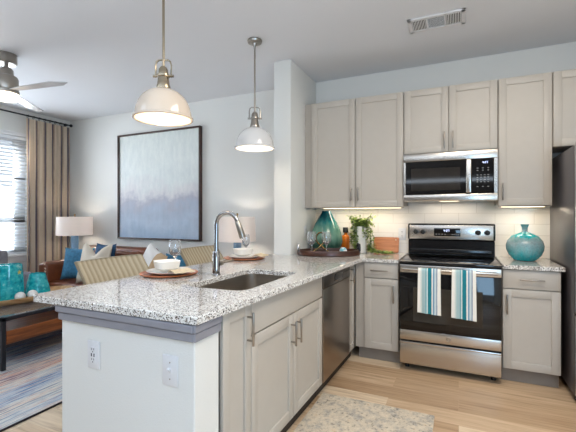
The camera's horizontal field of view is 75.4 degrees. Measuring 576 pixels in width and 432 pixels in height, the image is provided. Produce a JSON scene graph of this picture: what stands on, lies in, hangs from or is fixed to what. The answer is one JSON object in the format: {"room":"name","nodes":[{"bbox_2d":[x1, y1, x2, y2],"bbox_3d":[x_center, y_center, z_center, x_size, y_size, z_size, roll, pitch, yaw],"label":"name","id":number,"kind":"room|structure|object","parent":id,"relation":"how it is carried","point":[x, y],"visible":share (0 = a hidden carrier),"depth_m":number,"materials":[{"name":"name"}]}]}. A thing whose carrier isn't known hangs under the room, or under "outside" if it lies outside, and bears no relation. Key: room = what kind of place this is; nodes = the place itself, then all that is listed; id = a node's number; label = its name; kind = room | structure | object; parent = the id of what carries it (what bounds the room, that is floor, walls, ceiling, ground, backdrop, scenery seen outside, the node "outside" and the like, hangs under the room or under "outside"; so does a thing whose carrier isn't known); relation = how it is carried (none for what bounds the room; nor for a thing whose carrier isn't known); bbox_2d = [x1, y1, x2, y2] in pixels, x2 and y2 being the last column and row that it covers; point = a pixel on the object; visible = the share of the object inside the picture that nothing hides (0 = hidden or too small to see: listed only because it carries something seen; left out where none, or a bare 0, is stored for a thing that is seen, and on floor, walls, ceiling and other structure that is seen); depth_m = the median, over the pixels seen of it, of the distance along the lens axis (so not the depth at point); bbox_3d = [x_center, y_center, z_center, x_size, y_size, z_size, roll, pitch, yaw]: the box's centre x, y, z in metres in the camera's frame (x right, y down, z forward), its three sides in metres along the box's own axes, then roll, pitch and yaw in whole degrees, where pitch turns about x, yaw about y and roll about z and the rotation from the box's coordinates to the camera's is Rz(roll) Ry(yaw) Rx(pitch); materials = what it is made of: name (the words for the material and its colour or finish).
{"room":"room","nodes":[
{"label":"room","id":0,"kind":"room"},
{"bbox_2d":[0,105,69,271],"bbox_3d":[-4.874,-0.103,2.961,0.150,2.780,6.529,0,0,25],"label":"wall","id":1,"kind":"structure","parent":0,"point":[9,121],"depth_m":5.26,"materials":[{"name":"paint"}]},
{"bbox_2d":[0,138,24,252],"bbox_3d":[-4.160,-0.293,4.570,0.050,1.640,1.750,0,0,25],"label":"window","id":2,"kind":"structure","parent":1,"relation":"in","point":[4,188],"depth_m":5.22,"materials":[{"name":"clear glass"}]},
{"bbox_2d":[0,133,26,253],"bbox_3d":[-4.101,-0.293,4.543,0.050,1.636,1.740,0,0,25],"label":"window blind","id":3,"kind":"object","parent":2,"relation":"attached to","point":[2,136],"visible":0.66,"depth_m":5.17,"materials":[{"name":"white plastic"}]},
{"bbox_2d":[0,129,25,137],"bbox_3d":[-4.067,-1.138,4.527,0.013,0.050,1.870,0,0,25],"label":"trim","id":4,"kind":"structure","parent":1,"relation":"attached to","point":[1,130],"depth_m":5.13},
{"bbox_2d":[8,253,26,262],"bbox_3d":[-4.078,0.583,4.533,0.130,0.108,1.890,0,0,25],"label":"window sill","id":5,"kind":"structure","parent":1,"relation":"attached to","point":[14,257],"depth_m":5.17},
{"bbox_2d":[0,109,72,126],"bbox_3d":[-3.963,-1.403,4.623,0.122,0.060,2.687,0,0,25],"label":"curtain rod","id":6,"kind":"object","parent":1,"relation":"attached to","point":[70,125],"visible":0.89,"depth_m":5.33,"materials":[{"name":"metal"}]},
{"bbox_2d":[26,115,69,272],"bbox_3d":[-3.522,-0.077,5.494,0.070,2.689,0.630,0,0,25],"label":"window curtain","id":7,"kind":"object","parent":6,"relation":"hanging from","point":[47,144],"visible":0.77,"depth_m":5.46,"materials":[{"name":"fabric"}]},
{"bbox_2d":[62,320,217,431],"bbox_3d":[-0.261,0.848,2.517,0.761,0.879,2.100,0,0,25],"label":"wall","id":8,"kind":"structure","parent":0,"point":[128,393],"depth_m":1.53,"materials":[{"name":"paint"}]},
{"bbox_2d":[88,340,99,369],"bbox_3d":[-0.848,0.604,1.625,0.076,0.120,0.008,0,0,25],"label":"wall outlet","id":9,"kind":"object","parent":8,"relation":"attached to","point":[93,346],"visible":1,"depth_m":1.62,"materials":[{"name":"white plastic"}]},
{"bbox_2d":[90,346,95,362],"bbox_3d":[-0.849,0.604,1.623,0.036,0.070,0.003,0,0,25],"label":"receptacle","id":10,"kind":"object","parent":9,"relation":"attached to","point":[92,348],"depth_m":1.62,"materials":[{"name":"white plastic"}]},
{"bbox_2d":[55,305,221,342],"bbox_3d":[-0.267,0.441,2.502,0.796,0.066,2.112,0,0,25],"label":"trim","id":11,"kind":"structure","parent":8,"relation":"attached to","point":[153,327],"depth_m":1.50,"materials":[{"name":"grey paint"}]},
{"bbox_2d":[163,354,177,387],"bbox_3d":[-0.460,0.600,1.440,0.076,0.120,0.022,0,0,25],"label":"light switch","id":12,"kind":"object","parent":8,"relation":"attached to","point":[170,363],"visible":1,"depth_m":1.44,"materials":[{"name":"white plastic"}]},
{"bbox_2d":[0,0,575,121],"bbox_3d":[-1.438,-1.553,1.471,7.639,0.120,6.679,0,0,25],"label":"ceiling","id":13,"kind":"structure","parent":0,"point":[107,52],"depth_m":3.17,"materials":[{"name":"paint"}]},
{"bbox_2d":[0,50,67,111],"bbox_3d":[-2.505,-1.281,3.343,1.165,0.424,1.228,0,0,25],"label":"ceiling fan","id":14,"kind":"object","parent":13,"relation":"hanging from","point":[10,88],"visible":1,"depth_m":3.39,"materials":[{"name":"silver metal"}]},
{"bbox_2d":[132,0,193,126],"bbox_3d":[-0.730,-1.028,2.187,0.342,0.930,0.342,0,0,25],"label":"pendant lamp","id":15,"kind":"object","parent":13,"relation":"hanging from","point":[160,105],"visible":1,"depth_m":2.15,"materials":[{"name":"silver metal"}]},
{"bbox_2d":[156,66,170,87],"bbox_3d":[-0.730,-0.805,2.187,0.086,0.137,0.086,0,0,25],"label":"socket","id":16,"kind":"object","parent":15,"relation":"attached to","point":[163,76],"depth_m":2.16,"materials":[{"name":"silver metal"}]},
{"bbox_2d":[234,37,274,151],"bbox_3d":[-0.283,-1.032,3.170,0.342,0.922,0.342,0,0,25],"label":"pendant lamp","id":17,"kind":"object","parent":13,"relation":"hanging from","point":[254,138],"visible":1,"depth_m":3.12,"materials":[{"name":"silver metal"}]},
{"bbox_2d":[250,112,259,126],"bbox_3d":[-0.283,-0.813,3.170,0.086,0.137,0.086,0,0,25],"label":"socket","id":18,"kind":"object","parent":17,"relation":"attached to","point":[254,118],"depth_m":3.14,"materials":[{"name":"silver metal"}]},
{"bbox_2d":[407,8,465,33],"bbox_3d":[1.134,-1.486,2.853,0.405,0.014,0.223,0,0,25],"label":"ceiling vent","id":19,"kind":"object","parent":13,"relation":"in","point":[454,17],"visible":1,"depth_m":2.84,"materials":[{"name":"white plastic"}]},
{"bbox_2d":[2,336,575,431],"bbox_3d":[-1.574,1.337,1.534,8.239,0.100,6.679,0,0,25],"label":"floor","id":20,"kind":"structure","parent":0,"point":[458,401],"depth_m":2.63,"materials":[{"name":"wood"}]},
{"bbox_2d":[0,332,61,431],"bbox_3d":[-2.700,1.281,3.143,2.575,0.011,2.370,0,0,25],"label":"area rug","id":21,"kind":"object","parent":20,"relation":"on","point":[31,382],"visible":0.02,"depth_m":2.89,"materials":[{"name":"multicoloured carpet"}]},
{"bbox_2d":[0,250,32,288],"bbox_3d":[-3.529,0.857,4.353,0.640,0.859,0.780,0,0,25],"label":"armchair","id":22,"kind":"object","parent":21,"relation":"on","point":[3,254],"visible":0.2,"depth_m":4.65,"materials":[{"name":"fabric"}]},
{"bbox_2d":[0,301,61,371],"bbox_3d":[-2.537,1.056,3.679,0.893,0.436,0.982,0,0,25],"label":"coffee table","id":23,"kind":"object","parent":21,"relation":"on","point":[22,323],"visible":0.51,"depth_m":3.32,"materials":[{"name":"wood"}]},
{"bbox_2d":[0,296,32,305],"bbox_3d":[-2.450,0.805,3.397,0.264,0.062,0.340,0,0,25],"label":"dough bowl","id":24,"kind":"object","parent":23,"relation":"on","point":[18,301],"depth_m":3.49,"materials":[{"name":"brown wood"}]},
{"bbox_2d":[0,263,23,300],"bbox_3d":[-2.698,0.640,3.610,0.240,0.345,0.240,0,0,25],"label":"hurricane vase","id":25,"kind":"object","parent":24,"relation":"on","point":[11,282],"visible":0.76,"depth_m":3.53,"materials":[{"name":"teal glass"}]},
{"bbox_2d":[15,292,25,298],"bbox_3d":[-2.553,0.767,3.554,0.088,0.086,0.088,0,0,25],"label":"ball","id":26,"kind":"object","parent":24,"relation":"on","point":[18,295],"visible":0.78,"depth_m":3.53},
{"bbox_2d":[27,290,37,296],"bbox_3d":[-2.502,0.767,3.652,0.088,0.086,0.088,0,0,25],"label":"ball","id":27,"kind":"object","parent":24,"relation":"on","point":[30,293],"visible":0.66,"depth_m":3.62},
{"bbox_2d":[50,285,72,290],"bbox_3d":[-2.490,0.805,4.038,0.244,0.062,0.268,0,0,25],"label":"dough bowl","id":28,"kind":"object","parent":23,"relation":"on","point":[52,288],"depth_m":4.11,"materials":[{"name":"brown wood"}]},
{"bbox_2d":[24,272,50,296],"bbox_3d":[-2.580,0.700,3.842,0.232,0.225,0.232,0,0,25],"label":"hurricane vase","id":29,"kind":"object","parent":28,"relation":"on","point":[38,281],"visible":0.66,"depth_m":3.77,"materials":[{"name":"teal glass"}]},
{"bbox_2d":[39,245,158,286],"bbox_3d":[-2.428,0.851,4.836,1.320,0.871,0.805,0,0,25],"label":"leather sofa","id":30,"kind":"object","parent":20,"relation":"on","point":[53,269],"visible":0.16,"depth_m":4.78,"materials":[{"name":"brown leather"}]},
{"bbox_2d":[49,278,83,286],"bbox_3d":[-2.466,0.902,4.752,0.970,0.160,0.580,0,0,25],"label":"seat cushion","id":31,"kind":"object","parent":30,"relation":"on","point":[52,281],"depth_m":4.65,"materials":[{"name":"brown leather"}]},
{"bbox_2d":[60,247,94,279],"bbox_3d":[-2.708,0.614,4.802,0.421,0.408,0.172,0,0,6],"label":"throw pillow","id":32,"kind":"object","parent":30,"relation":"on","point":[69,271],"visible":0.52,"depth_m":4.75,"materials":[{"name":"blue fabric"}]},
{"bbox_2d":[76,243,112,282],"bbox_3d":[-2.340,0.575,4.499,0.471,0.485,0.188,0,0,20],"label":"throw pillow","id":33,"kind":"object","parent":30,"relation":"on","point":[88,253],"visible":0.4,"depth_m":4.47,"materials":[{"name":"beige fabric"}]},
{"bbox_2d":[95,243,116,256],"bbox_3d":[-2.355,0.586,4.756,0.360,0.470,0.154,0,0,25],"label":"throw pillow","id":34,"kind":"object","parent":30,"relation":"on","point":[99,247],"visible":0.18,"depth_m":4.76,"materials":[{"name":"blue fabric"}]},
{"bbox_2d":[94,251,139,255],"bbox_3d":[-2.369,0.639,4.966,0.970,0.365,0.162,0,0,25],"label":"cushion","id":35,"kind":"object","parent":30,"relation":"on","point":[118,253],"depth_m":4.81,"materials":[{"name":"brown leather"}]},
{"bbox_2d":[74,254,148,284],"bbox_3d":[-1.023,0.787,2.486,0.560,1.000,0.530,0,0,25],"label":"counter stool","id":36,"kind":"object","parent":20,"relation":"on","point":[96,270],"visible":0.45,"depth_m":2.55,"materials":[{"name":"beige fabric"}]},
{"bbox_2d":[180,245,223,265],"bbox_3d":[-0.631,0.787,3.368,0.560,1.000,0.530,0,0,25],"label":"counter stool","id":37,"kind":"object","parent":20,"relation":"on","point":[198,254],"visible":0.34,"depth_m":3.42,"materials":[{"name":"beige fabric"}]},
{"bbox_2d":[218,305,254,431],"bbox_3d":[-0.453,0.845,1.773,0.586,0.882,0.230,0,0,26],"label":"base cabinet","id":38,"kind":"object","parent":20,"relation":"on","point":[234,337],"visible":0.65,"depth_m":1.67,"materials":[{"name":"beige paint"}]},
{"bbox_2d":[251,277,321,431],"bbox_3d":[-0.195,0.845,2.305,0.586,0.882,0.949,0,0,26],"label":"base cabinet","id":39,"kind":"object","parent":20,"relation":"on","point":[286,355],"visible":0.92,"depth_m":2.12,"materials":[{"name":"beige paint"}]},
{"bbox_2d":[33,252,407,324],"bbox_3d":[-0.007,0.388,2.762,1.379,0.030,2.820,0,0,25],"label":"countertop","id":40,"kind":"structure","parent":39,"relation":"on","point":[183,300],"depth_m":1.87,"materials":[{"name":"stone"}]},
{"bbox_2d":[139,269,197,277],"bbox_3d":[-0.760,0.366,2.388,0.360,0.014,0.360,0,0,25],"label":"charger plate","id":41,"kind":"object","parent":40,"relation":"on","point":[144,273],"visible":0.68,"depth_m":2.30,"materials":[{"name":"brown wood"}]},
{"bbox_2d":[146,267,190,274],"bbox_3d":[-0.760,0.355,2.388,0.276,0.023,0.276,0,0,25],"label":"dinner plate","id":42,"kind":"object","parent":41,"relation":"on","point":[154,271],"visible":0.52,"depth_m":2.38,"materials":[{"name":"white ceramic"}]},
{"bbox_2d":[153,259,180,270],"bbox_3d":[-0.775,0.315,2.386,0.152,0.060,0.152,0,0,-37],"label":"soup bowl","id":43,"kind":"object","parent":42,"relation":"on","point":[164,264],"visible":0.98,"depth_m":2.34,"materials":[{"name":"white ceramic"}]},
{"bbox_2d":[167,268,194,273],"bbox_3d":[-0.653,0.336,2.282,0.105,0.028,0.130,0,0,45],"label":"cloth napkin","id":44,"kind":"object","parent":42,"relation":"on","point":[185,270],"visible":1,"depth_m":2.26,"materials":[{"name":"fabric"}]},
{"bbox_2d":[169,240,180,258],"bbox_3d":[-0.790,0.270,2.611,0.084,0.205,0.084,0,0,25],"label":"wine glass","id":45,"kind":"object","parent":40,"relation":"on","point":[174,245],"visible":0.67,"depth_m":2.58,"materials":[{"name":"clear glass"}]},
{"bbox_2d":[212,211,245,275],"bbox_3d":[-0.349,0.170,2.379,0.232,0.407,0.179,0,0,25],"label":"kitchen faucet","id":46,"kind":"object","parent":40,"relation":"on","point":[217,262],"visible":1,"depth_m":2.34,"materials":[{"name":"silver metal"}]},
{"bbox_2d":[200,274,286,290],"bbox_3d":[-0.247,0.498,2.238,0.403,0.188,0.719,0,0,25],"label":"sink","id":47,"kind":"object","parent":40,"relation":"in","point":[246,281],"visible":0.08,"depth_m":2.55,"materials":[{"name":"silver metal"}]},
{"bbox_2d":[224,256,264,260],"bbox_3d":[-0.381,0.366,3.253,0.360,0.014,0.360,0,0,25],"label":"charger plate","id":48,"kind":"object","parent":40,"relation":"on","point":[226,257],"visible":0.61,"depth_m":3.15,"materials":[{"name":"brown wood"}]},
{"bbox_2d":[228,254,258,258],"bbox_3d":[-0.381,0.355,3.253,0.276,0.023,0.276,0,0,25],"label":"dinner plate","id":49,"kind":"object","parent":48,"relation":"on","point":[234,256],"visible":0.8,"depth_m":3.19,"materials":[{"name":"white ceramic"}]},
{"bbox_2d":[233,248,252,255],"bbox_3d":[-0.395,0.315,3.251,0.152,0.060,0.152,0,0,-37],"label":"soup bowl","id":50,"kind":"object","parent":49,"relation":"on","point":[237,251],"visible":1,"depth_m":3.20,"materials":[{"name":"white ceramic"}]},
{"bbox_2d":[252,253,268,256],"bbox_3d":[-0.238,0.336,3.205,0.105,0.028,0.130,0,0,19],"label":"cloth napkin","id":51,"kind":"object","parent":49,"relation":"on","point":[260,254],"visible":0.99,"depth_m":3.17,"materials":[{"name":"fabric"}]},
{"bbox_2d":[242,234,249,247],"bbox_3d":[-0.394,0.272,3.490,0.072,0.200,0.072,0,0,44],"label":"wine glass","id":52,"kind":"object","parent":40,"relation":"on","point":[245,241],"visible":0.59,"depth_m":3.46,"materials":[{"name":"clear glass"}]},
{"bbox_2d":[310,211,342,247],"bbox_3d":[0.402,0.160,3.927,0.346,0.425,0.346,0,0,25],"label":"vase","id":53,"kind":"object","parent":40,"relation":"on","point":[326,222],"visible":0.73,"depth_m":3.81,"materials":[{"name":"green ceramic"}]},
{"bbox_2d":[297,243,360,256],"bbox_3d":[0.389,0.317,3.578,0.600,0.111,0.372,0,0,-2],"label":"serving tray","id":54,"kind":"object","parent":40,"relation":"on","point":[332,252],"visible":0.95,"depth_m":3.44,"materials":[{"name":"brown wood"}]},
{"bbox_2d":[307,231,315,250],"bbox_3d":[0.223,0.254,3.521,0.090,0.215,0.090,0,0,25],"label":"wine glass","id":55,"kind":"object","parent":54,"relation":"on","point":[311,235],"visible":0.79,"depth_m":3.49,"materials":[{"name":"clear glass"}]},
{"bbox_2d":[313,232,327,250],"bbox_3d":[0.316,0.256,3.611,0.179,0.206,0.039,0,0,1],"label":"sculpture","id":56,"kind":"object","parent":54,"relation":"on","point":[318,243],"visible":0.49,"depth_m":3.61,"materials":[{"name":"gold metal"}]},
{"bbox_2d":[322,232,330,250],"bbox_3d":[0.360,0.254,3.497,0.090,0.215,0.090,0,0,25],"label":"wine glass","id":57,"kind":"object","parent":54,"relation":"on","point":[326,236],"visible":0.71,"depth_m":3.46,"materials":[{"name":"clear glass"}]},
{"bbox_2d":[342,227,349,248],"bbox_3d":[0.614,0.246,3.973,0.084,0.252,0.084,0,0,25],"label":"bottle","id":58,"kind":"object","parent":40,"relation":"on","point":[346,239],"visible":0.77,"depth_m":3.94,"materials":[{"name":"orange glass"}]},
{"bbox_2d":[347,213,395,253],"bbox_3d":[0.823,0.170,3.711,0.510,0.405,0.233,0,0,39],"label":"ivy","id":59,"kind":"object","parent":40,"relation":"on","point":[360,230],"visible":1,"depth_m":3.73,"materials":[{"name":"green plant"}]},
{"bbox_2d":[374,237,398,252],"bbox_3d":[1.003,0.294,3.807,0.250,0.155,0.050,0,0,25],"label":"cutting board","id":60,"kind":"object","parent":40,"relation":"on","point":[389,244],"visible":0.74,"depth_m":3.79,"materials":[{"name":"brown wood"}]},
{"bbox_2d":[315,266,349,396],"bbox_3d":[0.144,0.845,3.036,0.557,0.882,0.655,0,0,26],"label":"dishwasher","id":61,"kind":"object","parent":20,"relation":"on","point":[335,297],"visible":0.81,"depth_m":2.87,"materials":[{"name":"silver metal"}]},
{"bbox_2d":[343,265,354,363],"bbox_3d":[0.348,0.845,3.424,0.586,0.882,0.214,0,0,26],"label":"base cabinet","id":62,"kind":"object","parent":20,"relation":"on","point":[352,268],"visible":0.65,"depth_m":3.31,"materials":[{"name":"beige paint"}]},
{"bbox_2d":[293,393,434,431],"bbox_3d":[0.344,1.283,1.995,0.755,0.008,1.215,0,0,25],"label":"kitchen mat","id":63,"kind":"object","parent":20,"relation":"on","point":[330,412],"visible":1,"depth_m":2.35,"materials":[{"name":"beige carpet"}]},
{"bbox_2d":[356,262,399,362],"bbox_3d":[0.898,0.845,3.542,0.378,0.882,0.664,0,0,25],"label":"base cabinet","id":64,"kind":"object","parent":20,"relation":"on","point":[377,283],"visible":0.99,"depth_m":3.28,"materials":[{"name":"beige paint"}]},
{"bbox_2d":[399,223,501,380],"bbox_3d":[1.406,0.680,3.257,0.759,1.215,0.741,0,0,25],"label":"electric range","id":65,"kind":"object","parent":20,"relation":"on","point":[444,341],"visible":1,"depth_m":3.01,"materials":[{"name":"silver glass"}]},
{"bbox_2d":[417,268,440,315],"bbox_3d":[1.129,0.602,2.983,0.176,0.368,0.043,0,0,25],"label":"dish towel","id":66,"kind":"object","parent":65,"relation":"hanging from","point":[429,279],"visible":1,"depth_m":2.97,"materials":[{"name":"fabric"}]},
{"bbox_2d":[399,254,501,267],"bbox_3d":[1.404,0.386,3.254,0.753,0.022,0.622,0,0,25],"label":"cooktop","id":67,"kind":"object","parent":65,"relation":"in","point":[410,260],"depth_m":3.11,"materials":[{"name":"black glass"}]},
{"bbox_2d":[451,270,476,321],"bbox_3d":[1.357,0.610,2.879,0.176,0.383,0.043,0,0,25],"label":"dish towel","id":68,"kind":"object","parent":65,"relation":"hanging from","point":[463,300],"visible":1,"depth_m":2.86,"materials":[{"name":"fabric"}]},
{"bbox_2d":[501,269,560,387],"bbox_3d":[1.944,0.845,3.063,0.373,0.882,0.664,0,0,25],"label":"base cabinet","id":69,"kind":"object","parent":20,"relation":"on","point":[531,299],"visible":0.98,"depth_m":2.81,"materials":[{"name":"beige paint"}]},
{"bbox_2d":[495,257,565,271],"bbox_3d":[1.956,0.388,3.063,0.399,0.030,0.640,0,0,25],"label":"countertop","id":70,"kind":"structure","parent":69,"relation":"on","point":[542,264],"depth_m":2.86,"materials":[{"name":"stone"}]},
{"bbox_2d":[506,224,544,260],"bbox_3d":[1.988,0.221,3.132,0.278,0.303,0.278,0,0,25],"label":"round vase","id":71,"kind":"object","parent":70,"relation":"on","point":[524,245],"visible":1,"depth_m":3.04,"materials":[{"name":"teal glass"}]},
{"bbox_2d":[550,144,575,400],"bbox_3d":[2.492,0.387,2.656,0.878,1.799,0.895,0,0,25],"label":"refrigerator","id":72,"kind":"object","parent":20,"relation":"on","point":[563,208],"visible":0.82,"depth_m":2.75,"materials":[{"name":"silver metal"}]},
{"bbox_3d":[-1.431,0.907,4.372,0.760,0.759,0.760,0,0,25],"label":"leather armchair","id":73,"kind":"object","parent":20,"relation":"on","visible":0},
{"bbox_2d":[143,242,167,268],"bbox_3d":[-1.580,0.572,4.286,0.514,0.540,0.193,0,0,40],"label":"throw pillow","id":74,"kind":"object","parent":73,"relation":"on","point":[151,253],"visible":0.34,"depth_m":4.22,"materials":[{"name":"white fabric"}]},
{"bbox_2d":[166,253,185,266],"bbox_3d":[-1.323,0.643,4.366,0.321,0.398,0.154,0,0,18],"label":"throw pillow","id":75,"kind":"object","parent":73,"relation":"on","point":[182,263],"visible":0.17,"depth_m":4.34,"materials":[{"name":"blue fabric"}]},
{"bbox_3d":[-3.095,0.987,5.397,0.288,0.600,0.288,0,0,25],"label":"side table","id":76,"kind":"object","parent":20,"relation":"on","visible":0},
{"bbox_2d":[56,214,92,248],"bbox_3d":[-3.082,0.328,5.391,0.472,0.716,0.472,0,0,25],"label":"table lamp","id":77,"kind":"object","parent":76,"relation":"on","point":[74,227],"visible":0.79,"depth_m":5.21,"materials":[{"name":"white fabric"}]},
{"bbox_3d":[-0.576,0.987,4.245,0.388,0.600,0.388,0,0,25],"label":"side table","id":78,"kind":"object","parent":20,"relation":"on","visible":0},
{"bbox_2d":[218,213,255,253],"bbox_3d":[-0.576,0.327,4.245,0.424,0.719,0.424,0,0,25],"label":"table lamp","id":79,"kind":"object","parent":78,"relation":"on","point":[228,232],"visible":0.69,"depth_m":4.08,"materials":[{"name":"white fabric"}]},
{"bbox_2d":[274,59,315,254],"bbox_3d":[0.089,-0.103,3.896,0.180,2.780,0.698,0,0,25],"label":"wall partition","id":80,"kind":"structure","parent":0,"point":[294,89],"depth_m":3.60,"materials":[{"name":"paint"}]},
{"bbox_2d":[304,226,306,237],"bbox_3d":[0.183,0.162,3.875,0.008,0.120,0.076,0,0,25],"label":"wall outlet","id":81,"kind":"object","parent":80,"relation":"attached to","point":[305,227],"visible":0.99,"depth_m":3.86,"materials":[{"name":"white plastic"}]},
{"bbox_2d":[70,42,575,335],"bbox_3d":[-0.081,-0.103,4.436,7.639,2.780,0.158,0,0,25],"label":"wall","id":82,"kind":"structure","parent":0,"point":[235,181],"depth_m":4.47,"materials":[{"name":"paint"}]},
{"bbox_2d":[117,125,201,240],"bbox_3d":[-1.788,-0.419,5.108,1.473,1.486,0.054,0,0,25],"label":"framed painting","id":83,"kind":"object","parent":82,"relation":"attached to","point":[159,173],"visible":1,"depth_m":5.08,"materials":[{"name":"paint"}]},
{"bbox_2d":[305,92,407,207],"bbox_3d":[0.683,-0.615,3.789,0.985,1.072,0.378,0,0,25],"label":"upper cabinet","id":84,"kind":"object","parent":82,"relation":"attached to","point":[354,148],"visible":0.99,"depth_m":3.63,"materials":[{"name":"beige paint"}]},
{"bbox_2d":[323,208,359,208],"bbox_3d":[0.738,-0.087,3.775,0.800,0.020,0.080,0,0,25],"label":"light","id":85,"kind":"object","parent":84,"relation":"attached to","point":[323,208],"visible":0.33,"depth_m":3.83,"materials":[{"name":"white plastic"}]},
{"bbox_2d":[398,228,405,239],"bbox_3d":[1.156,0.182,3.777,0.076,0.120,0.008,0,0,25],"label":"wall outlet","id":86,"kind":"object","parent":82,"relation":"attached to","point":[401,231],"visible":1,"depth_m":3.77,"materials":[{"name":"white plastic"}]},
{"bbox_2d":[404,79,497,154],"bbox_3d":[1.480,-0.857,3.429,0.759,0.588,0.386,0,0,25],"label":"upper cabinet","id":87,"kind":"object","parent":82,"relation":"attached to","point":[461,117],"visible":0.98,"depth_m":3.27,"materials":[{"name":"beige paint"}]},
{"bbox_2d":[404,149,497,201],"bbox_3d":[1.472,-0.344,3.411,0.755,0.427,0.409,0,0,25],"label":"microwave","id":88,"kind":"object","parent":87,"relation":"attached to","point":[472,175],"visible":1,"depth_m":3.24,"materials":[{"name":"silver metal"}]},
{"bbox_2d":[495,72,551,206],"bbox_3d":[1.998,-0.615,3.188,0.378,1.072,0.378,0,0,25],"label":"upper cabinet","id":89,"kind":"object","parent":82,"relation":"attached to","point":[524,102],"visible":1,"depth_m":3.06,"materials":[{"name":"beige paint"}]},
{"bbox_2d":[552,69,575,152],"bbox_3d":[2.599,-0.851,2.938,0.917,0.600,0.348,0,0,25],"label":"upper cabinet","id":90,"kind":"object","parent":82,"relation":"attached to","point":[563,82],"visible":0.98,"depth_m":2.95,"materials":[{"name":"beige paint"}]},
{"bbox_2d":[353,226,368,252],"bbox_3d":[0.744,0.238,3.800,0.168,0.268,0.168,0,0,25],"label":"pot","id":91,"kind":"object","parent":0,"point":[360,231],"depth_m":3.73,"materials":[{"name":"white ceramic"}]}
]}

